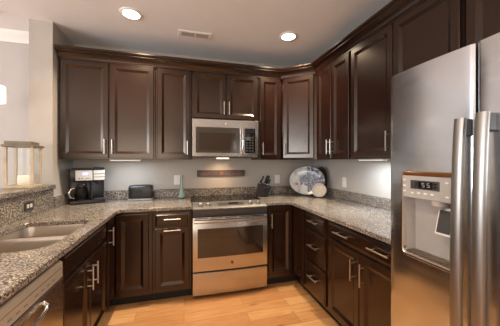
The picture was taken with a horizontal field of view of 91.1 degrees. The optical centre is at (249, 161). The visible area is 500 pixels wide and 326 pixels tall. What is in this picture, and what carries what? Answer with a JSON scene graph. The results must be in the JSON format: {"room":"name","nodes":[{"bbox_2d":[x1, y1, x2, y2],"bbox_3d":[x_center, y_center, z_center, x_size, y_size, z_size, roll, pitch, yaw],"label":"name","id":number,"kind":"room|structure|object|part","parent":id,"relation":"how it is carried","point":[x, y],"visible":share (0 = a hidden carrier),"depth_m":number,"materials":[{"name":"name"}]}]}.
{"room":"kitchen","nodes":[
{"label":"kitchen","id":0,"kind":"room"},
{"bbox_2d":[0,42,28,187],"bbox_3d":[-3.973,0.022,2.120,3.830,2.655,0.100,0,0,-15],"label":"wall","id":1,"kind":"structure","parent":0,"point":[14,57],"depth_m":2.49,"materials":[{"name":"paint"}]},
{"bbox_2d":[0,28,28,44],"bbox_3d":[-3.950,-1.254,2.033,3.828,0.100,0.078,0,0,-15],"label":"trim","id":2,"kind":"structure","parent":1,"relation":"attached to","point":[6,35],"depth_m":2.46,"materials":[{"name":"white paint"}]},
{"bbox_2d":[29,19,72,196],"bbox_3d":[-1.990,0.022,2.478,0.185,2.655,0.440,0,0,-15],"label":"wall","id":3,"kind":"structure","parent":0,"point":[43,59],"depth_m":2.27,"materials":[{"name":"beige paint"}]},
{"bbox_2d":[54,193,69,207],"bbox_3d":[-1.888,0.384,2.496,0.020,0.102,0.414,0,0,-15],"label":"backsplash","id":4,"kind":"structure","parent":3,"relation":"attached to","point":[60,200],"depth_m":2.41,"materials":[{"name":"grey stone"}]},
{"bbox_2d":[73,44,313,190],"bbox_3d":[-0.578,0.022,3.138,3.255,2.655,0.100,0,0,-15],"label":"wall","id":5,"kind":"structure","parent":0,"point":[119,175],"depth_m":3.04,"materials":[{"name":"beige paint"}]},
{"bbox_2d":[59,59,156,159],"bbox_3d":[-1.463,-0.528,2.621,0.876,1.013,0.387,0,0,-15],"label":"upper cabinet","id":6,"kind":"object","parent":5,"relation":"attached to","point":[107,111],"visible":0.91,"depth_m":2.46,"materials":[{"name":"brown wood"}]},
{"bbox_3d":[-1.631,-0.512,2.424,0.414,0.956,0.020,0,0,-15],"label":"door","id":7,"kind":"part","parent":6,"relation":"part of","materials":[{"name":"brown wood"}]},
{"bbox_2d":[109,159,139,160],"bbox_3d":[-1.323,-0.014,2.606,0.300,0.015,0.056,0,0,-15],"label":"light","id":8,"kind":"object","parent":6,"relation":"attached to","point":[109,159],"visible":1,"depth_m":2.58,"materials":[{"name":"white paint"}]},
{"bbox_3d":[-1.217,-0.512,2.536,0.416,0.956,0.020,0,0,-15],"label":"door","id":9,"kind":"part","parent":6,"relation":"part of","materials":[{"name":"brown wood"}]},
{"bbox_2d":[156,68,190,159],"bbox_3d":[-0.859,-0.528,2.784,0.366,1.013,0.387,0,0,-15],"label":"upper cabinet","id":10,"kind":"object","parent":5,"relation":"attached to","point":[173,87],"visible":0.94,"depth_m":2.64,"materials":[{"name":"brown wood"}]},
{"bbox_2d":[174,175,179,184],"bbox_3d":[-0.892,0.225,2.996,0.072,0.116,0.008,0,0,-15],"label":"wall outlet","id":11,"kind":"object","parent":5,"relation":"attached to","point":[176,177],"visible":1,"depth_m":2.99,"materials":[{"name":"white plastic"}]},
{"bbox_2d":[104,186,295,199],"bbox_3d":[-0.521,0.384,3.090,2.926,0.102,0.020,0,0,-15],"label":"backsplash","id":12,"kind":"structure","parent":5,"relation":"attached to","point":[158,193],"depth_m":3.06,"materials":[{"name":"grey stone"}]},
{"bbox_2d":[197,170,244,176],"bbox_3d":[-0.366,0.150,3.132,0.608,0.080,0.021,0,0,-15],"label":"wall sign","id":13,"kind":"object","parent":5,"relation":"attached to","point":[200,173],"visible":1,"depth_m":3.12,"materials":[{"name":"wood"}]},
{"bbox_2d":[191,71,257,121],"bbox_3d":[-0.309,-0.753,2.932,0.766,0.563,0.387,0,0,-15],"label":"upper cabinet","id":14,"kind":"object","parent":5,"relation":"attached to","point":[213,95],"visible":0.92,"depth_m":2.77,"materials":[{"name":"brown wood"}]},
{"bbox_3d":[-0.451,-0.737,2.742,0.366,0.506,0.020,0,0,-15],"label":"door","id":15,"kind":"part","parent":14,"relation":"part of","materials":[{"name":"brown wood"}]},
{"bbox_2d":[191,118,257,158],"bbox_3d":[-0.309,-0.248,2.914,0.748,0.436,0.467,0,0,-15],"label":"microwave","id":16,"kind":"object","parent":14,"relation":"attached to","point":[210,138],"visible":1,"depth_m":2.73,"materials":[{"name":"grey metal"}]},
{"bbox_3d":[-0.082,-0.240,2.762,0.022,0.316,0.054,0,0,-15],"label":"handle","id":17,"kind":"part","parent":16,"relation":"part of","materials":[{"name":"silver metal"}]},
{"bbox_3d":[0.000,-0.237,2.807,0.126,0.281,0.004,0,0,-15],"label":"control panel","id":18,"kind":"part","parent":16,"relation":"part of","materials":[{"name":"black glass"}]},
{"bbox_3d":[-0.090,-0.737,2.839,0.366,0.506,0.020,0,0,-15],"label":"door","id":19,"kind":"part","parent":14,"relation":"part of","materials":[{"name":"brown wood"}]},
{"bbox_2d":[251,78,280,159],"bbox_3d":[0.203,-0.528,3.070,0.286,1.013,0.387,0,0,-15],"label":"upper cabinet","id":20,"kind":"object","parent":5,"relation":"attached to","point":[269,90],"visible":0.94,"depth_m":2.93,"materials":[{"name":"brown wood"}]},
{"bbox_3d":[0.241,-0.512,2.928,0.252,0.956,0.020,0,0,-15],"label":"door","id":21,"kind":"part","parent":20,"relation":"part of","materials":[{"name":"brown wood"}]},
{"bbox_2d":[275,175,279,182],"bbox_3d":[0.373,0.240,3.337,0.072,0.116,0.008,0,0,-15],"label":"wall outlet","id":22,"kind":"object","parent":5,"relation":"attached to","point":[277,177],"visible":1,"depth_m":3.33,"materials":[{"name":"white plastic"}]},
{"bbox_2d":[281,74,316,159],"bbox_3d":[0.681,-0.528,3.093,0.644,1.013,0.640,0,0,-15],"label":"upper cabinet","id":23,"kind":"object","parent":5,"relation":"attached to","point":[298,94],"visible":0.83,"depth_m":2.87,"materials":[{"name":"brown wood"}]},
{"bbox_2d":[0,0,391,66],"bbox_3d":[-1.575,-1.355,-0.719,7.185,0.100,7.030,0,0,-15],"label":"ceiling","id":24,"kind":"structure","parent":0,"point":[249,31],"depth_m":2.33,"materials":[{"name":"paint"}]},
{"bbox_2d":[0,85,5,103],"bbox_3d":[-2.192,-0.906,2.102,0.142,0.798,0.142,0,0,-15],"label":"pendant lamp","id":25,"kind":"object","parent":24,"relation":"hanging from","point":[2,88],"visible":1,"depth_m":2.11,"materials":[{"name":"white"}]},
{"bbox_2d":[119,7,142,19],"bbox_3d":[-1.048,-1.299,2.162,0.188,0.012,0.188,0,0,-15],"label":"recessed light","id":26,"kind":"object","parent":24,"relation":"in","point":[130,13],"visible":1,"depth_m":2.15,"materials":[{"name":"white paint"}]},
{"bbox_2d":[178,29,211,39],"bbox_3d":[-0.563,-1.294,2.515,0.330,0.022,0.116,0,0,-15],"label":"ceiling vent","id":27,"kind":"object","parent":24,"relation":"in","point":[185,33],"visible":1,"depth_m":2.50,"materials":[{"name":"white metal"}]},
{"bbox_2d":[181,32,208,37],"bbox_3d":[-0.563,-1.296,2.515,0.270,0.002,0.068,0,0,-15],"label":"grille","id":28,"kind":"object","parent":27,"relation":"attached to","point":[187,34],"depth_m":2.50,"materials":[{"name":"white metal"}]},
{"bbox_2d":[279,31,297,40],"bbox_3d":[0.400,-1.299,2.552,0.188,0.012,0.188,0,0,-15],"label":"recessed light","id":29,"kind":"object","parent":24,"relation":"in","point":[286,36],"visible":1,"depth_m":2.54,"materials":[{"name":"white paint"}]},
{"bbox_2d":[100,280,339,325],"bbox_3d":[-1.575,1.400,-0.719,7.185,0.100,7.030,0,0,-15],"label":"floor","id":30,"kind":"structure","parent":0,"point":[289,303],"depth_m":2.22,"materials":[{"name":"brown wood"}]},
{"bbox_2d":[0,260,62,325],"bbox_3d":[-1.134,0.911,0.893,0.614,0.878,0.598,0,0,-15],"label":"dishwasher","id":31,"kind":"object","parent":30,"relation":"on","point":[39,302],"visible":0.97,"depth_m":1.04,"materials":[{"name":"silver metal"}]},
{"bbox_3d":[-0.888,0.920,0.959,0.029,0.660,0.590,0,0,-15],"label":"door panel","id":32,"kind":"part","parent":31,"relation":"part of","materials":[{"name":"metal"}]},
{"bbox_3d":[-0.859,0.630,0.968,0.044,0.047,0.239,0,0,-15],"label":"handle","id":33,"kind":"part","parent":31,"relation":"part of","materials":[{"name":"silver metal"}]},
{"bbox_2d":[59,223,106,325],"bbox_3d":[-1.321,0.908,1.552,0.617,0.884,0.758,0,0,-15],"label":"base cabinet","id":34,"kind":"object","parent":30,"relation":"on","point":[84,277],"visible":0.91,"depth_m":1.57,"materials":[{"name":"brown wood"}]},
{"bbox_3d":[-1.019,0.927,1.440,0.020,0.585,0.363,0,0,-15],"label":"door","id":35,"kind":"part","parent":34,"relation":"part of","materials":[{"name":"brown wood"}]},
{"bbox_3d":[-1.067,0.552,1.616,0.020,0.125,0.728,0,0,-15],"label":"drawer","id":36,"kind":"part","parent":34,"relation":"part of","materials":[{"name":"brown wood"}]},
{"bbox_3d":[-1.029,0.755,1.584,0.038,0.150,0.010,0,0,-15],"label":"handle","id":37,"kind":"part","parent":34,"relation":"part of","materials":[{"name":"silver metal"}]},
{"bbox_3d":[-1.053,0.755,1.671,0.038,0.150,0.010,0,0,-15],"label":"handle","id":38,"kind":"part","parent":34,"relation":"part of","materials":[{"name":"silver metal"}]},
{"bbox_3d":[-1.115,0.927,1.796,0.020,0.585,0.355,0,0,-15],"label":"door","id":39,"kind":"part","parent":34,"relation":"part of","materials":[{"name":"brown wood"}]},
{"bbox_2d":[22,211,153,310],"bbox_3d":[-1.405,0.908,2.393,0.897,0.884,0.906,0,0,-15],"label":"base cabinet","id":40,"kind":"object","parent":30,"relation":"on","point":[129,235],"visible":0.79,"depth_m":2.25,"materials":[{"name":"brown wood"}]},
{"bbox_3d":[-1.198,0.854,2.104,0.020,0.732,0.206,0,0,-15],"label":"door","id":41,"kind":"part","parent":40,"relation":"part of","materials":[{"name":"brown wood"}]},
{"bbox_3d":[-1.081,0.854,2.257,0.274,0.732,0.020,0,0,-15],"label":"door","id":42,"kind":"part","parent":40,"relation":"part of","materials":[{"name":"brown wood"}]},
{"bbox_2d":[153,209,191,299],"bbox_3d":[-0.823,0.908,2.648,0.355,0.884,0.715,0,0,-15],"label":"base cabinet","id":43,"kind":"object","parent":30,"relation":"on","point":[172,229],"visible":0.94,"depth_m":2.35,"materials":[{"name":"brown wood"}]},
{"bbox_2d":[0,197,191,304],"bbox_3d":[-0.908,0.450,1.220,1.272,0.030,3.429,0,0,-15],"label":"countertop","id":44,"kind":"structure","parent":43,"relation":"on","point":[17,269],"depth_m":1.67,"materials":[{"name":"stone"}]},
{"bbox_2d":[0,224,84,252],"bbox_3d":[-1.304,0.554,1.477,0.421,0.192,0.655,0,0,-15],"label":"sink","id":45,"kind":"object","parent":44,"relation":"in","point":[30,238],"visible":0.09,"depth_m":1.50,"materials":[{"name":"metal"}]},
{"bbox_3d":[-1.260,0.558,1.312,0.421,0.184,0.314,0,0,-15],"label":"bowl","id":46,"kind":"part","parent":45,"relation":"part of","materials":[{"name":"metal"}]},
{"bbox_3d":[-1.349,0.558,1.641,0.421,0.184,0.314,0,0,-15],"label":"bowl","id":47,"kind":"part","parent":45,"relation":"part of","materials":[{"name":"metal"}]},
{"bbox_2d":[68,167,105,204],"bbox_3d":[-1.719,0.248,2.585,0.323,0.372,0.190,0,0,-36],"label":"coffee maker","id":48,"kind":"object","parent":44,"relation":"on","point":[86,184],"visible":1,"depth_m":2.56,"materials":[{"name":"black plastic"}]},
{"bbox_3d":[-1.741,0.246,2.533,0.092,0.030,0.092,0,0,-36],"label":"carafe lid","id":49,"kind":"part","parent":48,"relation":"part of","materials":[{"name":"black plastic"}]},
{"bbox_3d":[-1.696,0.142,2.506,0.148,0.105,0.008,0,0,-36],"label":"panel","id":50,"kind":"part","parent":48,"relation":"part of","materials":[{"name":"silver metal"}]},
{"bbox_3d":[-1.588,0.142,2.582,0.104,0.105,0.008,0,0,-36],"label":"pod panel","id":51,"kind":"part","parent":48,"relation":"part of","materials":[{"name":"silver metal"}]},
{"bbox_2d":[127,197,153,200],"bbox_3d":[-1.235,0.424,2.787,0.260,0.020,0.145,0,0,-12],"label":"tray","id":52,"kind":"object","parent":44,"relation":"on","point":[130,198],"depth_m":2.72,"materials":[{"name":"grey plastic"}]},
{"bbox_2d":[127,184,154,200],"bbox_3d":[-1.229,0.350,2.788,0.272,0.170,0.145,0,0,-12],"label":"toaster","id":53,"kind":"object","parent":44,"relation":"on","point":[146,191],"visible":1,"depth_m":2.73,"materials":[{"name":"black plastic"}]},
{"bbox_3d":[-1.246,0.347,2.717,0.110,0.085,0.004,0,0,-12],"label":"panel","id":54,"kind":"part","parent":53,"relation":"part of","materials":[{"name":"black plastic"}]},
{"bbox_2d":[178,175,185,197],"bbox_3d":[-0.815,0.299,2.934,0.092,0.270,0.092,0,0,-15],"label":"bottle","id":55,"kind":"object","parent":44,"relation":"on","point":[181,192],"visible":0.99,"depth_m":2.92,"materials":[{"name":"green glass"}]},
{"bbox_3d":[-0.742,0.553,2.348,0.313,0.123,0.020,0,0,-15],"label":"drawer","id":56,"kind":"part","parent":43,"relation":"part of","materials":[{"name":"brown wood"}]},
{"bbox_3d":[-0.742,0.926,2.348,0.313,0.588,0.020,0,0,-15],"label":"door","id":57,"kind":"part","parent":43,"relation":"part of","materials":[{"name":"brown wood"}]},
{"bbox_2d":[190,194,266,296],"bbox_3d":[-0.267,0.877,2.767,0.774,0.946,0.717,0,0,-15],"label":"range","id":58,"kind":"object","parent":30,"relation":"on","point":[229,232],"visible":0.99,"depth_m":2.47,"materials":[{"name":"grey metal"}]},
{"bbox_2d":[190,194,259,202],"bbox_3d":[-0.291,0.430,2.857,0.774,0.008,0.530,0,0,-15],"label":"cooktop","id":59,"kind":"object","parent":58,"relation":"in","point":[239,197],"depth_m":2.82,"materials":[{"name":"black glass"}]},
{"bbox_3d":[-0.206,0.447,2.540,0.758,0.059,0.167,0,0,-15],"label":"control panel","id":60,"kind":"part","parent":58,"relation":"part of","materials":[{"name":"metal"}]},
{"bbox_3d":[-0.191,1.201,2.483,0.758,0.218,0.045,0,0,-15],"label":"storage drawer","id":61,"kind":"part","parent":58,"relation":"part of","materials":[{"name":"metal"}]},
{"bbox_3d":[-0.190,0.812,2.481,0.758,0.525,0.049,0,0,-15],"label":"oven door","id":62,"kind":"part","parent":58,"relation":"part of","materials":[{"name":"metal"}]},
{"bbox_3d":[-0.180,0.587,2.446,0.738,0.042,0.050,0,0,-15],"label":"handle","id":63,"kind":"part","parent":58,"relation":"part of","materials":[{"name":"metal"}]},
{"bbox_2d":[266,205,312,296],"bbox_3d":[0.578,0.908,2.913,0.938,0.884,0.933,0,0,-15],"label":"base cabinet","id":64,"kind":"object","parent":30,"relation":"on","point":[286,224],"visible":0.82,"depth_m":2.62,"materials":[{"name":"brown wood"}]},
{"bbox_3d":[0.323,0.854,2.635,0.274,0.732,0.020,0,0,-15],"label":"door","id":65,"kind":"part","parent":64,"relation":"part of","materials":[{"name":"brown wood"}]},
{"bbox_3d":[0.505,0.854,2.548,0.020,0.732,0.234,0,0,-15],"label":"door","id":66,"kind":"part","parent":64,"relation":"part of","materials":[{"name":"brown wood"}]},
{"bbox_2d":[252,193,390,244],"bbox_3d":[0.730,0.450,2.346,0.938,0.030,2.107,0,0,-15],"label":"countertop","id":67,"kind":"structure","parent":64,"relation":"on","point":[375,222],"depth_m":2.13,"materials":[{"name":"stone"}]},
{"bbox_2d":[255,175,270,196],"bbox_3d":[0.164,0.303,3.054,0.181,0.262,0.135,0,0,-7],"label":"knife block","id":68,"kind":"object","parent":67,"relation":"on","point":[263,189],"visible":1,"depth_m":3.00,"materials":[{"name":"brown wood"}]},
{"bbox_3d":[0.207,0.360,2.999,0.108,0.094,0.014,0,0,-7],"label":"plate","id":69,"kind":"part","parent":68,"relation":"part of","materials":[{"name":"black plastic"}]},
{"bbox_2d":[289,166,324,194],"bbox_3d":[0.727,0.241,3.150,0.481,0.377,0.089,0,0,30],"label":"platter","id":70,"kind":"object","parent":67,"relation":"on","point":[302,179],"visible":0.91,"depth_m":3.16,"materials":[{"name":"white ceramic"}]},
{"bbox_2d":[312,183,326,196],"bbox_3d":[0.845,0.350,2.993,0.176,0.167,0.089,0,0,25],"label":"plate","id":71,"kind":"object","parent":67,"relation":"on","point":[318,190],"visible":1,"depth_m":3.00,"materials":[{"name":"beige ceramic"}]},
{"bbox_2d":[318,167,327,187],"bbox_3d":[0.903,0.250,3.119,0.170,0.367,0.068,0,0,37],"label":"plate","id":72,"kind":"object","parent":67,"relation":"on","point":[322,169],"visible":0.27,"depth_m":3.10,"materials":[{"name":"brown ceramic"}]},
{"bbox_2d":[306,211,336,321],"bbox_3d":[0.875,0.908,2.302,0.680,0.884,0.398,0,0,-15],"label":"base cabinet","id":73,"kind":"object","parent":30,"relation":"on","point":[317,227],"visible":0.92,"depth_m":2.17,"materials":[{"name":"brown wood"}]},
{"bbox_3d":[0.592,1.079,2.225,0.020,0.281,0.352,0,0,-15],"label":"drawer","id":74,"kind":"part","parent":73,"relation":"part of","materials":[{"name":"brown wood"}]},
{"bbox_3d":[0.592,0.785,2.225,0.020,0.279,0.352,0,0,-15],"label":"drawer","id":75,"kind":"part","parent":73,"relation":"part of","materials":[{"name":"brown wood"}]},
{"bbox_3d":[0.592,0.562,2.225,0.020,0.140,0.352,0,0,-15],"label":"drawer","id":76,"kind":"part","parent":73,"relation":"part of","materials":[{"name":"brown wood"}]},
{"bbox_2d":[328,220,390,325],"bbox_3d":[1.026,0.908,1.738,0.680,0.884,0.764,0,0,-15],"label":"base cabinet","id":77,"kind":"object","parent":30,"relation":"on","point":[359,264],"visible":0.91,"depth_m":1.66,"materials":[{"name":"brown wood"}]},
{"bbox_3d":[0.696,0.924,1.838,0.020,0.592,0.361,0,0,-15],"label":"door","id":78,"kind":"part","parent":77,"relation":"part of","materials":[{"name":"brown wood"}]},
{"bbox_3d":[0.705,0.750,1.698,0.038,0.150,0.010,0,0,-15],"label":"handle","id":79,"kind":"part","parent":77,"relation":"part of","materials":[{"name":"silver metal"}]},
{"bbox_3d":[0.744,0.551,1.661,0.020,0.118,0.726,0,0,-15],"label":"drawer","id":80,"kind":"part","parent":77,"relation":"part of","materials":[{"name":"brown wood"}]},
{"bbox_3d":[0.729,0.750,1.607,0.038,0.150,0.010,0,0,-15],"label":"handle","id":81,"kind":"part","parent":77,"relation":"part of","materials":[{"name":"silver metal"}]},
{"bbox_3d":[0.792,0.924,1.483,0.020,0.592,0.357,0,0,-15],"label":"door","id":82,"kind":"part","parent":77,"relation":"part of","materials":[{"name":"brown wood"}]},
{"bbox_3d":[0.768,0.545,1.464,0.038,0.010,0.170,0,0,-15],"label":"handle","id":83,"kind":"part","parent":77,"relation":"part of","materials":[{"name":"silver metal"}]},
{"bbox_2d":[391,32,499,325],"bbox_3d":[1.157,0.464,0.883,0.837,1.772,0.913,0,0,-15],"label":"refrigerator","id":84,"kind":"object","parent":30,"relation":"on","point":[445,109],"visible":1,"depth_m":0.95,"materials":[{"name":"grey metal"}]},
{"bbox_3d":[0.750,0.239,1.036,0.023,0.379,0.250,0,0,-15],"label":"dispenser frame","id":85,"kind":"part","parent":84,"relation":"part of","materials":[{"name":"silver metal"}]},
{"bbox_3d":[0.748,0.112,1.035,0.017,0.100,0.222,0,0,-15],"label":"dispenser panel","id":86,"kind":"part","parent":84,"relation":"part of","materials":[{"name":"grey plastic"}]},
{"bbox_3d":[0.782,0.179,1.010,0.064,0.035,0.063,0,0,-15],"label":"dispenser spout","id":87,"kind":"part","parent":84,"relation":"part of","materials":[{"name":"grey plastic"}]},
{"bbox_3d":[0.748,0.458,0.880,0.046,1.225,0.036,0,0,-15],"label":"handle","id":88,"kind":"part","parent":84,"relation":"part of","materials":[{"name":"metal"}]},
{"bbox_3d":[0.777,-0.122,0.888,0.035,0.061,0.033,0,0,-15],"label":"handle mount","id":89,"kind":"part","parent":84,"relation":"part of","materials":[{"name":"grey plastic"}]},
{"bbox_3d":[0.766,0.453,0.814,0.046,1.235,0.036,0,0,-15],"label":"handle","id":90,"kind":"part","parent":84,"relation":"part of","materials":[{"name":"metal"}]},
{"bbox_3d":[0.899,0.411,0.616,0.076,1.667,0.533,0,0,-15],"label":"fridge door","id":91,"kind":"part","parent":84,"relation":"part of","materials":[{"name":"metal"}]},
{"bbox_3d":[0.795,-0.133,0.822,0.035,0.061,0.033,0,0,-15],"label":"handle mount","id":92,"kind":"part","parent":84,"relation":"part of","materials":[{"name":"grey plastic"}]},
{"bbox_2d":[314,159,390,198],"bbox_3d":[1.859,0.022,0.154,0.100,2.655,6.930,0,0,-15],"label":"wall","id":93,"kind":"structure","parent":0,"point":[373,178],"depth_m":2.57,"materials":[{"name":"beige paint"}]},
{"bbox_2d":[317,52,351,159],"bbox_3d":[0.967,-0.528,2.529,0.387,1.013,0.594,0,0,-15],"label":"upper cabinet","id":94,"kind":"object","parent":93,"relation":"attached to","point":[334,81],"visible":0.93,"depth_m":2.43,"materials":[{"name":"brown wood"}]},
{"bbox_3d":[0.792,-0.512,2.616,0.020,0.956,0.265,0,0,-15],"label":"door","id":95,"kind":"part","parent":94,"relation":"part of","materials":[{"name":"brown wood"}]},
{"bbox_3d":[0.864,-0.512,2.348,0.020,0.956,0.270,0,0,-15],"label":"door","id":96,"kind":"part","parent":94,"relation":"part of","materials":[{"name":"brown wood"}]},
{"bbox_2d":[342,177,345,187],"bbox_3d":[1.083,0.240,2.824,0.008,0.116,0.072,0,0,-15],"label":"wall outlet","id":97,"kind":"object","parent":93,"relation":"attached to","point":[343,178],"visible":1,"depth_m":2.81,"materials":[{"name":"white plastic"}]},
{"bbox_2d":[325,187,390,210],"bbox_3d":[1.176,0.384,2.455,0.020,0.102,2.086,0,0,-15],"label":"backsplash","id":98,"kind":"structure","parent":93,"relation":"attached to","point":[375,201],"depth_m":2.52,"materials":[{"name":"grey stone"}]},
{"bbox_2d":[351,0,465,158],"bbox_3d":[1.165,-0.528,1.795,0.387,1.013,0.918,0,0,-15],"label":"upper cabinet","id":99,"kind":"object","parent":93,"relation":"attached to","point":[433,29],"visible":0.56,"depth_m":1.79,"materials":[{"name":"brown wood"}]},
{"bbox_2d":[54,0,425,79],"bbox_3d":[-0.233,-1.042,1.409,2.626,0.105,2.706,0,0,-15],"label":"crown molding","id":100,"kind":"structure","parent":99,"relation":"attached to","point":[394,10],"depth_m":2.47,"materials":[{"name":"brown wood"}]},
{"bbox_3d":[0.966,-0.512,1.971,0.020,0.956,0.448,0,0,-15],"label":"door","id":101,"kind":"part","parent":99,"relation":"part of","materials":[{"name":"brown wood"}]},
{"bbox_2d":[358,159,388,160],"bbox_3d":[1.049,-0.014,2.105,0.056,0.015,0.300,0,0,-15],"label":"light","id":102,"kind":"object","parent":99,"relation":"attached to","point":[358,159],"visible":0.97,"depth_m":2.06,"materials":[{"name":"white paint"}]},
{"bbox_3d":[1.083,-0.512,1.536,0.020,0.956,0.436,0,0,-15],"label":"door","id":103,"kind":"part","parent":99,"relation":"part of","materials":[{"name":"brown wood"}]},
{"bbox_2d":[466,0,499,45],"bbox_3d":[1.402,-0.753,0.914,0.387,0.563,0.898,0,0,-15],"label":"upper cabinet","id":104,"kind":"object","parent":93,"relation":"attached to","point":[482,16],"visible":0.41,"depth_m":1.23,"materials":[{"name":"brown wood"}]},
{"bbox_3d":[-1.512,0.802,0.674,0.170,1.096,3.288,0,0,-15],"label":"wall","id":105,"kind":"structure","parent":0,"visible":0},
{"bbox_2d":[0,189,53,226],"bbox_3d":[-1.457,0.344,0.845,0.022,0.181,2.989,0,0,-15],"label":"backsplash","id":106,"kind":"structure","parent":105,"relation":"attached to","point":[11,209],"depth_m":1.85,"materials":[{"name":"grey stone"}]},
{"bbox_2d":[24,200,33,211],"bbox_3d":[-1.730,0.348,1.921,0.008,0.072,0.116,0,0,-15],"label":"wall outlet","id":107,"kind":"object","parent":106,"relation":"attached to","point":[29,205],"visible":1,"depth_m":1.91,"materials":[{"name":"grey plastic"}]},
{"bbox_2d":[0,184,55,199],"bbox_3d":[-1.517,0.233,0.662,0.275,0.039,3.307,0,0,-15],"label":"bar ledge","id":108,"kind":"object","parent":105,"relation":"on","point":[14,192],"visible":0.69,"depth_m":1.87,"materials":[{"name":"stone"}]},
{"bbox_2d":[0,141,43,188],"bbox_3d":[-1.879,0.025,2.037,0.210,0.376,0.210,0,0,-23],"label":"lantern","id":109,"kind":"object","parent":108,"relation":"on","point":[13,144],"visible":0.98,"depth_m":1.98,"materials":[{"name":"brown wood"}]},
{"bbox_3d":[-1.923,0.039,1.928,0.018,0.309,0.018,0,0,-23],"label":"post","id":110,"kind":"part","parent":109,"relation":"part of","materials":[{"name":"brown wood"}]},
{"bbox_3d":[-1.988,0.039,2.080,0.018,0.309,0.018,0,0,-23],"label":"post","id":111,"kind":"part","parent":109,"relation":"part of","materials":[{"name":"brown wood"}]},
{"bbox_3d":[-1.879,-0.126,2.037,0.210,0.018,0.210,0,0,-23],"label":"roof frame","id":112,"kind":"part","parent":109,"relation":"part of","materials":[{"name":"grey wood"}]},
{"bbox_2d":[17,175,29,184],"bbox_3d":[-1.879,0.148,2.037,0.080,0.090,0.080,0,0,-15],"label":"candle","id":113,"kind":"object","parent":109,"relation":"in","point":[21,179],"visible":0.93,"depth_m":2.01,"materials":[{"name":"beige wax"}]},
{"bbox_3d":[-1.770,0.039,1.993,0.018,0.309,0.018,0,0,-23],"label":"post","id":114,"kind":"part","parent":109,"relation":"part of","materials":[{"name":"brown wood"}]},
{"bbox_3d":[-1.835,0.039,2.145,0.018,0.309,0.018,0,0,-23],"label":"post","id":115,"kind":"part","parent":109,"relation":"part of","materials":[{"name":"brown wood"}]}
]}

